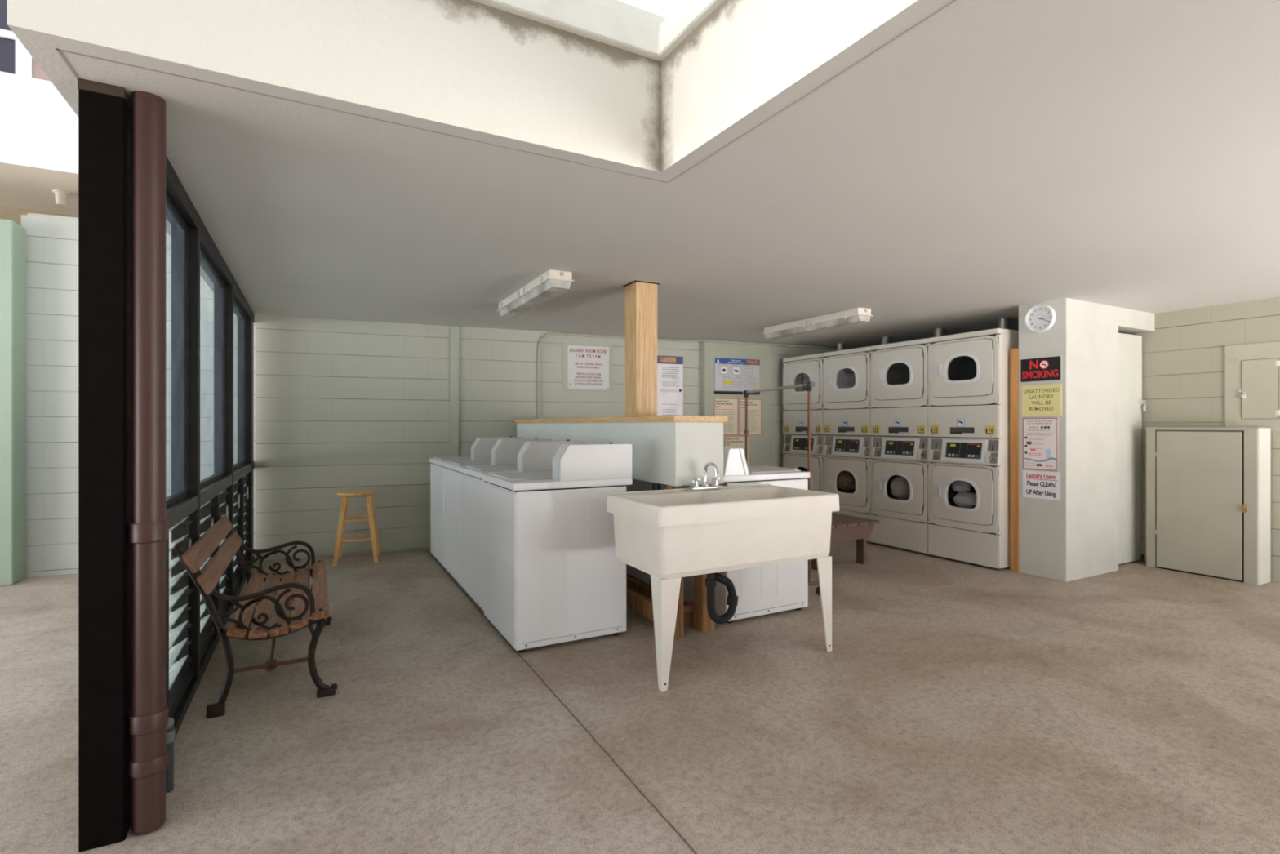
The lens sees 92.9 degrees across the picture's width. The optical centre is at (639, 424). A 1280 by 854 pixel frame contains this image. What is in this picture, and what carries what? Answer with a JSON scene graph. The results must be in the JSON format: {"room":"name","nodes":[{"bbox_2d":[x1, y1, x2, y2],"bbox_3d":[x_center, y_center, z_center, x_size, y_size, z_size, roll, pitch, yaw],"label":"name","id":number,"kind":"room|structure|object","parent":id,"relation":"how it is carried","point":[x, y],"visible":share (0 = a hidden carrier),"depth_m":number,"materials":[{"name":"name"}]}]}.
{"room":"laundry","nodes":[
{"label":"laundry","id":0,"kind":"room"},
{"bbox_2d":[0,218,26,586],"bbox_3d":[-6.571,-0.170,3.787,3.975,2.770,0.250,0,0,-28],"label":"wall","id":1,"kind":"structure","parent":0,"point":[12,235],"depth_m":4.61,"materials":[{"name":"green paint"}]},
{"bbox_2d":[0,0,32,77],"bbox_3d":[-6.185,-3.585,5.268,1.350,1.400,0.060,0,0,-28],"label":"building","id":2,"kind":"structure","parent":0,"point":[15,59],"depth_m":5.52,"materials":[{"name":"paint"}]},
{"bbox_2d":[0,57,78,226],"bbox_3d":[-6.008,-2.035,5.521,8.600,6.500,0.200,0,0,-28],"label":"wall","id":3,"kind":"structure","parent":0,"point":[6,213],"depth_m":5.60,"materials":[{"name":"white paint"}]},
{"bbox_2d":[0,71,78,215],"bbox_3d":[-5.662,-2.329,4.872,8.600,0.687,1.270,0,0,-28],"label":"parapet","id":4,"kind":"object","parent":3,"relation":"attached to","point":[39,129],"depth_m":4.73,"materials":[{"name":"paint"}]},
{"bbox_2d":[52,190,68,206],"bbox_3d":[-4.939,-1.930,5.185,0.100,0.110,0.100,0,0,-28],"label":"stub","id":5,"kind":"object","parent":4,"relation":"attached to","point":[60,196],"visible":1,"depth_m":5.16,"materials":[{"name":"beige paint"}]},
{"bbox_2d":[21,213,850,577],"bbox_3d":[-0.268,-0.245,6.798,10.159,2.920,0.200,0,0,-22],"label":"wall","id":6,"kind":"structure","parent":0,"point":[341,405],"depth_m":5.65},
{"bbox_2d":[165,192,192,716],"bbox_3d":[-1.841,0.130,2.322,0.100,2.080,1.070,0,0,-28],"label":"window","id":7,"kind":"structure","parent":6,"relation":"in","point":[181,590],"depth_m":2.75,"materials":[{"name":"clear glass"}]},
{"bbox_2d":[171,213,199,686],"bbox_3d":[-2.103,0.115,2.816,0.102,2.196,0.050,0,0,-28],"label":"trim","id":8,"kind":"structure","parent":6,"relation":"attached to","point":[193,233],"depth_m":2.81,"materials":[{"name":"black metal"}]},
{"bbox_2d":[165,155,254,323],"bbox_3d":[-2.539,-0.947,3.630,0.100,0.074,4.036,0,0,-28],"label":"trim","id":9,"kind":"structure","parent":6,"relation":"attached to","point":[175,189],"depth_m":2.96,"materials":[{"name":"black metal"}]},
{"bbox_2d":[165,461,254,529],"bbox_3d":[-2.539,0.357,3.630,0.100,0.065,4.036,0,0,-28],"label":"trim","id":10,"kind":"structure","parent":6,"relation":"attached to","point":[180,510],"depth_m":2.95,"materials":[{"name":"grey metal"}]},
{"bbox_2d":[168,555,254,737],"bbox_3d":[-2.552,1.165,3.623,0.130,0.100,4.036,0,0,-28],"label":"trim","id":11,"kind":"structure","parent":6,"relation":"attached to","point":[183,687],"depth_m":2.75,"materials":[{"name":"brown metal"}]},
{"bbox_2d":[200,245,229,633],"bbox_3d":[-2.415,0.130,3.398,0.100,2.080,1.270,0,0,-28],"label":"window","id":12,"kind":"structure","parent":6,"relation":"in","point":[210,513],"depth_m":3.90,"materials":[{"name":"clear glass"}]},
{"bbox_2d":[213,275,233,608],"bbox_3d":[-2.725,0.115,3.981,0.102,2.196,0.050,0,0,-28],"label":"trim","id":13,"kind":"structure","parent":6,"relation":"attached to","point":[229,289],"depth_m":3.97,"materials":[{"name":"black metal"}]},
{"bbox_2d":[233,297,248,580],"bbox_3d":[-3.039,0.130,4.567,0.100,2.080,1.280,0,0,-28],"label":"window","id":14,"kind":"structure","parent":6,"relation":"in","point":[241,495],"depth_m":5.08,"materials":[{"name":"clear glass"}]},
{"bbox_2d":[237,310,253,564],"bbox_3d":[-3.387,0.115,5.220,0.102,2.196,0.180,0,0,-28],"label":"trim","id":15,"kind":"structure","parent":6,"relation":"attached to","point":[249,320],"depth_m":5.15,"materials":[{"name":"black metal"}]},
{"bbox_2d":[449,325,458,457],"bbox_3d":[-1.848,0.116,6.054,0.082,2.198,0.044,0,0,-22],"label":"trim","id":16,"kind":"structure","parent":6,"relation":"attached to","point":[454,331],"depth_m":6.04,"materials":[{"name":"green paint"}]},
{"bbox_2d":[562,342,612,391],"bbox_3d":[-0.562,-0.620,6.567,0.560,0.520,0.023,0,0,-21],"label":"sign","id":17,"kind":"object","parent":6,"relation":"attached to","point":[586,367],"visible":1,"depth_m":6.56,"materials":[{"name":"white paper"}]},
{"bbox_2d":[657,355,683,415],"bbox_3d":[0.219,-0.435,6.877,0.590,0.700,0.012,0,0,-21],"label":"poster","id":18,"kind":"object","parent":6,"relation":"attached to","point":[669,368],"visible":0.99,"depth_m":6.92,"materials":[{"name":"grey paper"}]},
{"bbox_2d":[659,356,675,362],"bbox_3d":[0.318,-0.743,6.914,0.200,0.055,0.002,0,0,-21],"label":"print","id":19,"kind":"object","parent":18,"relation":"attached to","point":[661,358],"depth_m":6.91},
{"bbox_2d":[662,366,679,415],"bbox_3d":[0.340,-0.386,6.923,0.248,0.547,0.002,0,0,-22],"label":"print","id":20,"kind":"object","parent":18,"relation":"attached to","point":[662,366],"depth_m":6.92},
{"bbox_2d":[536,332,827,418],"bbox_3d":[0.630,0.118,6.952,3.625,2.194,0.132,0,0,-20],"label":"conduit","id":21,"kind":"object","parent":6,"relation":"attached to","point":[553,333],"visible":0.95,"depth_m":6.65,"materials":[{"name":"grey metal"}]},
{"bbox_2d":[0,539,1279,853],"bbox_3d":[-2.085,1.315,5.178,15.200,0.200,14.900,0,0,-28],"label":"floor","id":22,"kind":"structure","parent":0,"point":[954,706],"depth_m":2.51,"materials":[{"name":"concrete"}]},
{"bbox_2d":[77,78,131,852],"bbox_3d":[-1.575,0.115,1.795,0.104,2.200,0.104,0,0,-28],"label":"steel post","id":23,"kind":"object","parent":22,"relation":"on","point":[104,110],"visible":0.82,"depth_m":1.75,"materials":[{"name":"black metal"}]},
{"bbox_2d":[127,90,168,832],"bbox_3d":[-1.481,0.109,1.833,0.094,2.188,0.094,0,0,13],"label":"downpipe","id":24,"kind":"object","parent":23,"relation":"attached to","point":[148,529],"visible":1,"depth_m":1.80,"materials":[{"name":"brown metal"}]},
{"bbox_2d":[165,716,174,792],"bbox_3d":[-1.551,1.084,1.963,0.060,0.261,0.150,0,0,-28],"label":"pipes","id":25,"kind":"object","parent":22,"relation":"on","point":[170,730],"visible":0.38,"depth_m":2.01,"materials":[{"name":"grey plastic"}]},
{"bbox_2d":[173,508,337,718],"bbox_3d":[-1.893,0.846,3.101,0.595,0.739,1.215,0,0,-28],"label":"park bench","id":26,"kind":"object","parent":22,"relation":"on","point":[193,559],"visible":1,"depth_m":2.70,"materials":[{"name":"brown wood"}]},
{"bbox_2d":[332,489,380,565],"bbox_3d":[-2.540,0.906,5.468,0.364,0.618,0.364,0,0,-20],"label":"wooden stool","id":27,"kind":"object","parent":22,"relation":"on","point":[369,494],"visible":1,"depth_m":5.37,"materials":[{"name":"brown wood"}]},
{"bbox_2d":[429,435,524,566],"bbox_3d":[-1.492,0.658,5.530,0.703,1.114,0.690,0,0,-28],"label":"washing machine","id":28,"kind":"object","parent":22,"relation":"on","point":[481,449],"visible":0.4,"depth_m":5.28,"materials":[{"name":"grey metal"}]},
{"bbox_2d":[443,437,551,586],"bbox_3d":[-1.167,0.658,4.921,0.703,1.114,0.690,0,0,-28],"label":"washing machine","id":29,"kind":"object","parent":22,"relation":"on","point":[504,451],"visible":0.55,"depth_m":4.66,"materials":[{"name":"grey metal"}]},
{"bbox_2d":[460,439,586,610],"bbox_3d":[-0.842,0.658,4.313,0.703,1.114,0.690,0,0,-28],"label":"washing machine","id":30,"kind":"object","parent":22,"relation":"on","point":[533,455],"visible":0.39,"depth_m":4.07,"materials":[{"name":"grey metal"}]},
{"bbox_2d":[482,442,632,652],"bbox_3d":[-0.515,0.658,3.664,0.703,1.114,0.690,0,0,-28],"label":"washing machine","id":31,"kind":"object","parent":22,"relation":"on","point":[553,574],"visible":0.98,"depth_m":3.36,"materials":[{"name":"white metal"}]},
{"bbox_2d":[515,415,728,638],"bbox_3d":[-0.397,0.580,4.910,0.425,1.270,3.124,0,0,-28],"label":"partition wall","id":32,"kind":"structure","parent":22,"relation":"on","point":[670,451],"depth_m":3.62,"materials":[{"name":"paint"}]},
{"bbox_2d":[622,280,659,416],"bbox_3d":[0.008,-0.520,4.272,0.192,0.930,0.194,0,0,-28],"label":"timber post","id":33,"kind":"object","parent":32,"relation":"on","point":[641,297],"visible":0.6,"depth_m":4.20,"materials":[{"name":"brown wood"}]},
{"bbox_2d":[625,479,666,583],"bbox_3d":[0.317,0.658,4.749,0.703,1.114,0.690,0,0,-28],"label":"washing machine","id":34,"kind":"object","parent":22,"relation":"on","point":[637,485],"visible":0.05,"depth_m":4.68,"materials":[{"name":"grey"}]},
{"bbox_2d":[606,483,839,691],"bbox_3d":[0.450,0.788,3.261,1.125,0.853,0.570,0,0,-28],"label":"sink","id":35,"kind":"object","parent":22,"relation":"on","point":[670,535],"visible":0.97,"depth_m":3.00,"materials":[{"name":"beige plastic"}]},
{"bbox_2d":[688,462,721,491],"bbox_3d":[0.391,0.290,3.447,0.200,0.162,0.133,0,0,-28],"label":"faucet","id":36,"kind":"object","parent":35,"relation":"on","point":[714,485],"visible":1,"depth_m":3.46,"materials":[{"name":"silver metal"}]},
{"bbox_2d":[705,572,737,623],"bbox_3d":[0.441,0.901,3.351,0.224,0.382,0.077,0,0,-28],"label":"trap","id":37,"kind":"object","parent":35,"relation":"attached to","point":[710,581],"visible":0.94,"depth_m":3.33,"materials":[{"name":"black rubber"}]},
{"bbox_2d":[613,511,831,579],"bbox_3d":[0.451,0.586,3.258,1.121,0.248,0.558,0,0,-28],"label":"tub","id":38,"kind":"object","parent":35,"relation":"in","point":[671,550],"depth_m":2.98,"materials":[{"name":"beige plastic"}]},
{"bbox_2d":[683,447,809,622],"bbox_3d":[0.647,0.680,4.132,0.703,1.070,0.690,0,0,-28],"label":"washing machine","id":39,"kind":"object","parent":22,"relation":"on","point":[780,587],"visible":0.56,"depth_m":3.83,"materials":[{"name":"grey metal"}]},
{"bbox_2d":[742,382,820,595],"bbox_3d":[1.063,0.455,4.804,0.240,1.520,1.085,0,0,-16],"label":"rack","id":40,"kind":"object","parent":22,"relation":"on","point":[809,385],"visible":0.56,"depth_m":4.33,"materials":[{"name":"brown metal"}]},
{"bbox_2d":[782,343,844,491],"bbox_3d":[2.182,0.105,7.241,0.730,2.179,0.660,0,0,-28],"label":"dryer","id":41,"kind":"object","parent":22,"relation":"on","point":[801,370],"visible":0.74,"depth_m":7.07,"materials":[{"name":"white metal"}]},
{"bbox_2d":[797,466,807,471],"bbox_3d":[1.964,0.615,7.281,0.270,0.245,0.272,0,0,-28],"label":"laundry","id":42,"kind":"object","parent":41,"relation":"in","point":[802,468],"visible":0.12,"depth_m":7.21,"materials":[{"name":"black fabric"}]},
{"bbox_2d":[811,512,879,570],"bbox_3d":[1.424,1.021,5.788,0.645,0.388,1.550,0,0,-28],"label":"slatted bench","id":43,"kind":"object","parent":22,"relation":"on","point":[844,527],"visible":0.36,"depth_m":5.22,"materials":[{"name":"brown paint"}]},
{"bbox_2d":[822,336,890,541],"bbox_3d":[2.492,0.105,6.659,0.730,2.179,0.660,0,0,-28],"label":"dryer","id":44,"kind":"object","parent":22,"relation":"on","point":[846,402],"visible":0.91,"depth_m":6.48,"materials":[{"name":"white metal"}]},
{"bbox_2d":[836,470,855,491],"bbox_3d":[2.282,0.598,6.673,0.279,0.265,0.284,0,0,-28],"label":"blanket","id":45,"kind":"object","parent":44,"relation":"in","point":[846,481],"visible":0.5,"depth_m":6.57,"materials":[{"name":"brown fabric"}]},
{"bbox_2d":[870,328,944,553],"bbox_3d":[2.803,0.105,6.077,0.730,2.179,0.660,0,0,-28],"label":"dryer","id":46,"kind":"object","parent":22,"relation":"on","point":[899,371],"visible":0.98,"depth_m":5.91,"materials":[{"name":"white metal"}]},
{"bbox_2d":[889,430,906,431],"bbox_3d":[2.509,0.045,5.913,0.001,0.038,0.208,0,0,-28],"label":"print","id":47,"kind":"object","parent":46,"relation":"on","point":[890,430],"depth_m":5.91,"materials":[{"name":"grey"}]},
{"bbox_2d":[890,475,910,500],"bbox_3d":[2.617,0.615,6.027,0.263,0.258,0.227,0,0,-28],"label":"towel","id":48,"kind":"object","parent":46,"relation":"in","point":[900,486],"visible":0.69,"depth_m":5.95,"materials":[{"name":"beige fabric"}]},
{"bbox_2d":[927,317,1018,568],"bbox_3d":[3.114,0.105,5.494,0.730,2.179,0.660,0,0,-28],"label":"dryer","id":49,"kind":"object","parent":22,"relation":"on","point":[969,372],"visible":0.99,"depth_m":5.25,"materials":[{"name":"white metal"}]},
{"bbox_2d":[956,418,964,426],"bbox_3d":[2.816,-0.020,5.339,0.001,0.070,0.070,0,0,-28],"label":"print","id":50,"kind":"object","parent":49,"relation":"on","point":[960,422],"depth_m":5.34},
{"bbox_2d":[951,427,973,432],"bbox_3d":[2.820,0.045,5.331,0.001,0.038,0.208,0,0,-28],"label":"print","id":51,"kind":"object","parent":49,"relation":"on","point":[953,429],"depth_m":5.33,"materials":[{"name":"grey plastic"}]},
{"bbox_2d":[952,492,976,508],"bbox_3d":[2.932,0.673,5.437,0.223,0.144,0.251,0,0,-28],"label":"laundry","id":52,"kind":"object","parent":49,"relation":"in","point":[963,500],"visible":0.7,"depth_m":5.37,"materials":[{"name":"fabric"}]},
{"bbox_2d":[951,480,970,493],"bbox_3d":[2.899,0.548,5.484,0.124,0.138,0.176,0,0,-28],"label":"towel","id":53,"kind":"object","parent":52,"relation":"on","point":[958,486],"visible":0.8,"depth_m":5.44,"materials":[{"name":"white fabric"}]},
{"bbox_2d":[1009,347,1018,572],"bbox_3d":[3.342,0.290,5.185,0.540,1.850,0.076,0,0,-28],"label":"cabinet filler","id":54,"kind":"object","parent":22,"relation":"on","point":[1014,353],"visible":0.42,"depth_m":5.05,"materials":[{"name":"brown wood"}]},
{"bbox_2d":[1118,331,1135,334],"bbox_3d":[4.164,0.195,5.449,0.620,2.040,0.210,0,0,-28],"label":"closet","id":55,"kind":"object","parent":22,"relation":"on","point":[1118,331],"visible":0.07,"depth_m":5.42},
{"bbox_2d":[1145,426,1271,585],"bbox_3d":[4.607,0.617,4.967,0.255,1.196,0.716,0,0,-28],"label":"base cabinet","id":56,"kind":"object","parent":22,"relation":"on","point":[1208,489],"visible":1,"depth_m":4.85,"materials":[{"name":"paint"}]},
{"bbox_2d":[7,0,1279,348],"bbox_3d":[2.003,-1.199,4.244,8.869,0.432,8.800,0,0,-28],"label":"ceiling","id":57,"kind":"structure","parent":0,"point":[955,166],"depth_m":2.24,"materials":[{"name":"beige paint"}]},
{"bbox_2d":[496,269,573,317],"bbox_3d":[-0.789,-0.928,4.402,0.183,0.110,1.234,0,0,-28],"label":"fitting","id":58,"kind":"object","parent":57,"relation":"attached to","point":[552,282],"visible":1,"depth_m":4.19,"materials":[{"name":"white plastic"}]},
{"bbox_2d":[507,287,545,311],"bbox_3d":[-0.813,-0.907,4.389,0.024,0.024,1.110,0,0,-28],"label":"lamp","id":59,"kind":"object","parent":58,"relation":"on","point":[529,301],"depth_m":4.33,"materials":[{"name":"white plastic"}]},
{"bbox_2d":[511,291,551,311],"bbox_3d":[-0.765,-0.907,4.415,0.024,0.024,1.110,0,0,-28],"label":"lamp","id":60,"kind":"object","parent":58,"relation":"on","point":[538,302],"depth_m":4.36,"materials":[{"name":"white plastic"}]},
{"bbox_2d":[471,0,725,62],"bbox_3d":[-0.051,-1.500,0.297,2.590,0.169,3.773,0,0,-28],"label":"skylight frame","id":61,"kind":"structure","parent":57,"relation":"on","point":[617,24],"depth_m":2.21,"materials":[{"name":"white paint"}]},
{"bbox_2d":[762,307,873,339],"bbox_3d":[1.607,-0.928,5.647,0.183,0.110,1.234,0,0,-28],"label":"fitting","id":62,"kind":"object","parent":57,"relation":"attached to","point":[856,315],"visible":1,"depth_m":5.49,"materials":[{"name":"white plastic"}]},
{"bbox_2d":[779,318,848,334],"bbox_3d":[1.583,-0.907,5.635,0.024,0.024,1.110,0,0,-28],"label":"lamp","id":63,"kind":"object","parent":62,"relation":"on","point":[831,325],"depth_m":5.56,"materials":[{"name":"white plastic"}]},
{"bbox_2d":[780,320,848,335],"bbox_3d":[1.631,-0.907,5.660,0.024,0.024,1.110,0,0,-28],"label":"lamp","id":64,"kind":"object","parent":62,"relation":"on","point":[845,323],"depth_m":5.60,"materials":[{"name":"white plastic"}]},
{"bbox_2d":[700,338,772,466],"bbox_3d":[1.139,0.115,7.219,0.911,2.200,0.150,0,0,-22],"label":"wall","id":65,"kind":"structure","parent":0,"point":[760,445],"depth_m":7.20,"materials":[{"name":"paint"}]},
{"bbox_2d":[714,398,737,435],"bbox_3d":[1.004,-0.098,7.082,0.315,0.425,0.003,0,0,-22],"label":"notice","id":66,"kind":"object","parent":65,"relation":"attached to","point":[722,406],"visible":0.84,"depth_m":7.09,"materials":[{"name":"beige paper"}]},
{"bbox_2d":[714,357,759,395],"bbox_3d":[1.144,-0.568,7.121,0.605,0.415,0.034,0,0,-22],"label":"sign","id":67,"kind":"object","parent":65,"relation":"attached to","point":[731,375],"visible":1,"depth_m":7.11,"materials":[{"name":"grey paper"}]},
{"bbox_2d":[721,367,738,373],"bbox_3d":[1.056,-0.635,7.093,0.230,0.070,0.002,0,0,-21],"label":"picture","id":68,"kind":"object","parent":67,"relation":"attached to","point":[736,368],"depth_m":7.11},
{"bbox_2d":[714,391,759,395],"bbox_3d":[1.140,-0.376,7.119,0.595,0.032,0.034,0,0,-22],"label":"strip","id":69,"kind":"object","parent":67,"relation":"on","point":[715,392],"depth_m":7.07,"materials":[{"name":"black rubber"}]},
{"bbox_2d":[746,360,758,364],"bbox_3d":[1.331,-0.743,7.199,0.170,0.045,0.001,0,0,-22],"label":"print","id":70,"kind":"object","parent":67,"relation":"on","point":[748,362],"depth_m":7.19},
{"bbox_2d":[724,435,749,466],"bbox_3d":[1.142,0.345,7.137,0.330,0.430,0.003,0,0,-22],"label":"notice","id":71,"kind":"object","parent":65,"relation":"attached to","point":[731,442],"visible":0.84,"depth_m":7.14,"materials":[{"name":"beige paper"}]},
{"bbox_2d":[738,399,761,435],"bbox_3d":[1.308,-0.095,7.202,0.305,0.420,0.003,0,0,-22],"label":"notice","id":72,"kind":"object","parent":65,"relation":"attached to","point":[754,406],"visible":0.86,"depth_m":7.21,"materials":[{"name":"beige paper"}]},
{"bbox_2d":[1018,297,1155,582],"bbox_3d":[3.842,0.115,5.203,1.420,2.200,0.360,0,0,-28],"label":"wall column","id":73,"kind":"structure","parent":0,"point":[1075,536],"depth_m":4.88,"materials":[{"name":"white paint"}]},
{"bbox_2d":[1022,417,1057,471],"bbox_3d":[3.208,0.151,4.877,0.006,0.417,0.262,0,0,-28],"label":"notice","id":74,"kind":"object","parent":73,"relation":"attached to","point":[1040,435],"visible":1,"depth_m":4.87,"materials":[{"name":"white paper"}]},
{"bbox_2d":[1026,420,1053,448],"bbox_3d":[3.205,0.079,4.877,0.001,0.226,0.204,0,0,-28],"label":"print","id":75,"kind":"object","parent":74,"relation":"on","point":[1039,433],"depth_m":4.88,"materials":[{"name":"grey paper"}]},
{"bbox_2d":[1023,457,1056,462],"bbox_3d":[3.206,0.277,4.876,0.001,0.043,0.250,0,0,-28],"label":"print","id":76,"kind":"object","parent":74,"relation":"attached to","point":[1025,459],"depth_m":4.87},
{"bbox_2d":[1029,448,1052,466],"bbox_3d":[3.209,0.264,4.871,0.001,0.137,0.184,0,0,-28],"label":"print","id":77,"kind":"object","parent":74,"relation":"attached to","point":[1037,457],"depth_m":4.87},
{"bbox_2d":[1045,448,1050,457],"bbox_3d":[3.237,0.224,4.818,0.001,0.072,0.037,0,0,-28],"label":"print","id":78,"kind":"object","parent":74,"relation":"on","point":[1047,451],"depth_m":4.82},
{"bbox_2d":[1025,304,1056,333],"bbox_3d":[3.199,-0.852,4.864,0.033,0.224,0.224,0,0,-28],"label":"wall clock","id":79,"kind":"object","parent":73,"relation":"attached to","point":[1039,318],"visible":1,"depth_m":4.86,"materials":[{"name":"white plastic"}]},
{"bbox_2d":[1020,355,1062,382],"bbox_3d":[3.208,-0.445,4.872,0.012,0.196,0.314,0,0,-28],"label":"no smoking sign","id":80,"kind":"object","parent":73,"relation":"attached to","point":[1042,368],"visible":1,"depth_m":4.86,"materials":[{"name":"black plastic"}]},
{"bbox_2d":[1022,470,1060,500],"bbox_3d":[3.213,0.480,4.871,0.003,0.220,0.285,0,0,-28],"label":"notice","id":81,"kind":"object","parent":73,"relation":"attached to","point":[1036,484],"visible":1,"depth_m":4.86,"materials":[{"name":"white paper"}]},
{"bbox_2d":[1022,383,1062,416],"bbox_3d":[3.213,-0.197,4.867,0.007,0.247,0.300,0,0,-28],"label":"sign","id":82,"kind":"object","parent":73,"relation":"attached to","point":[1044,399],"visible":1,"depth_m":4.86,"materials":[{"name":"yellow paper"}]},
{"bbox_2d":[1118,333,1147,564],"bbox_3d":[4.234,0.195,5.305,0.626,2.040,0.090,0,0,-28],"label":"door","id":83,"kind":"structure","parent":73,"relation":"attached to","point":[1131,402],"depth_m":5.34,"materials":[{"name":"paint"}]},
{"bbox_2d":[1133,297,1279,582],"bbox_3d":[4.594,0.115,5.514,0.200,2.200,8.600,0,0,-28],"label":"wall","id":84,"kind":"structure","parent":0,"point":[1183,360],"depth_m":5.10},
{"bbox_2d":[1224,341,1279,431],"bbox_3d":[4.981,-0.296,4.530,0.045,0.693,0.950,0,0,-28],"label":"access panel","id":85,"kind":"object","parent":84,"relation":"attached to","point":[1251,371],"visible":0.98,"depth_m":4.80,"materials":[{"name":"paint"}]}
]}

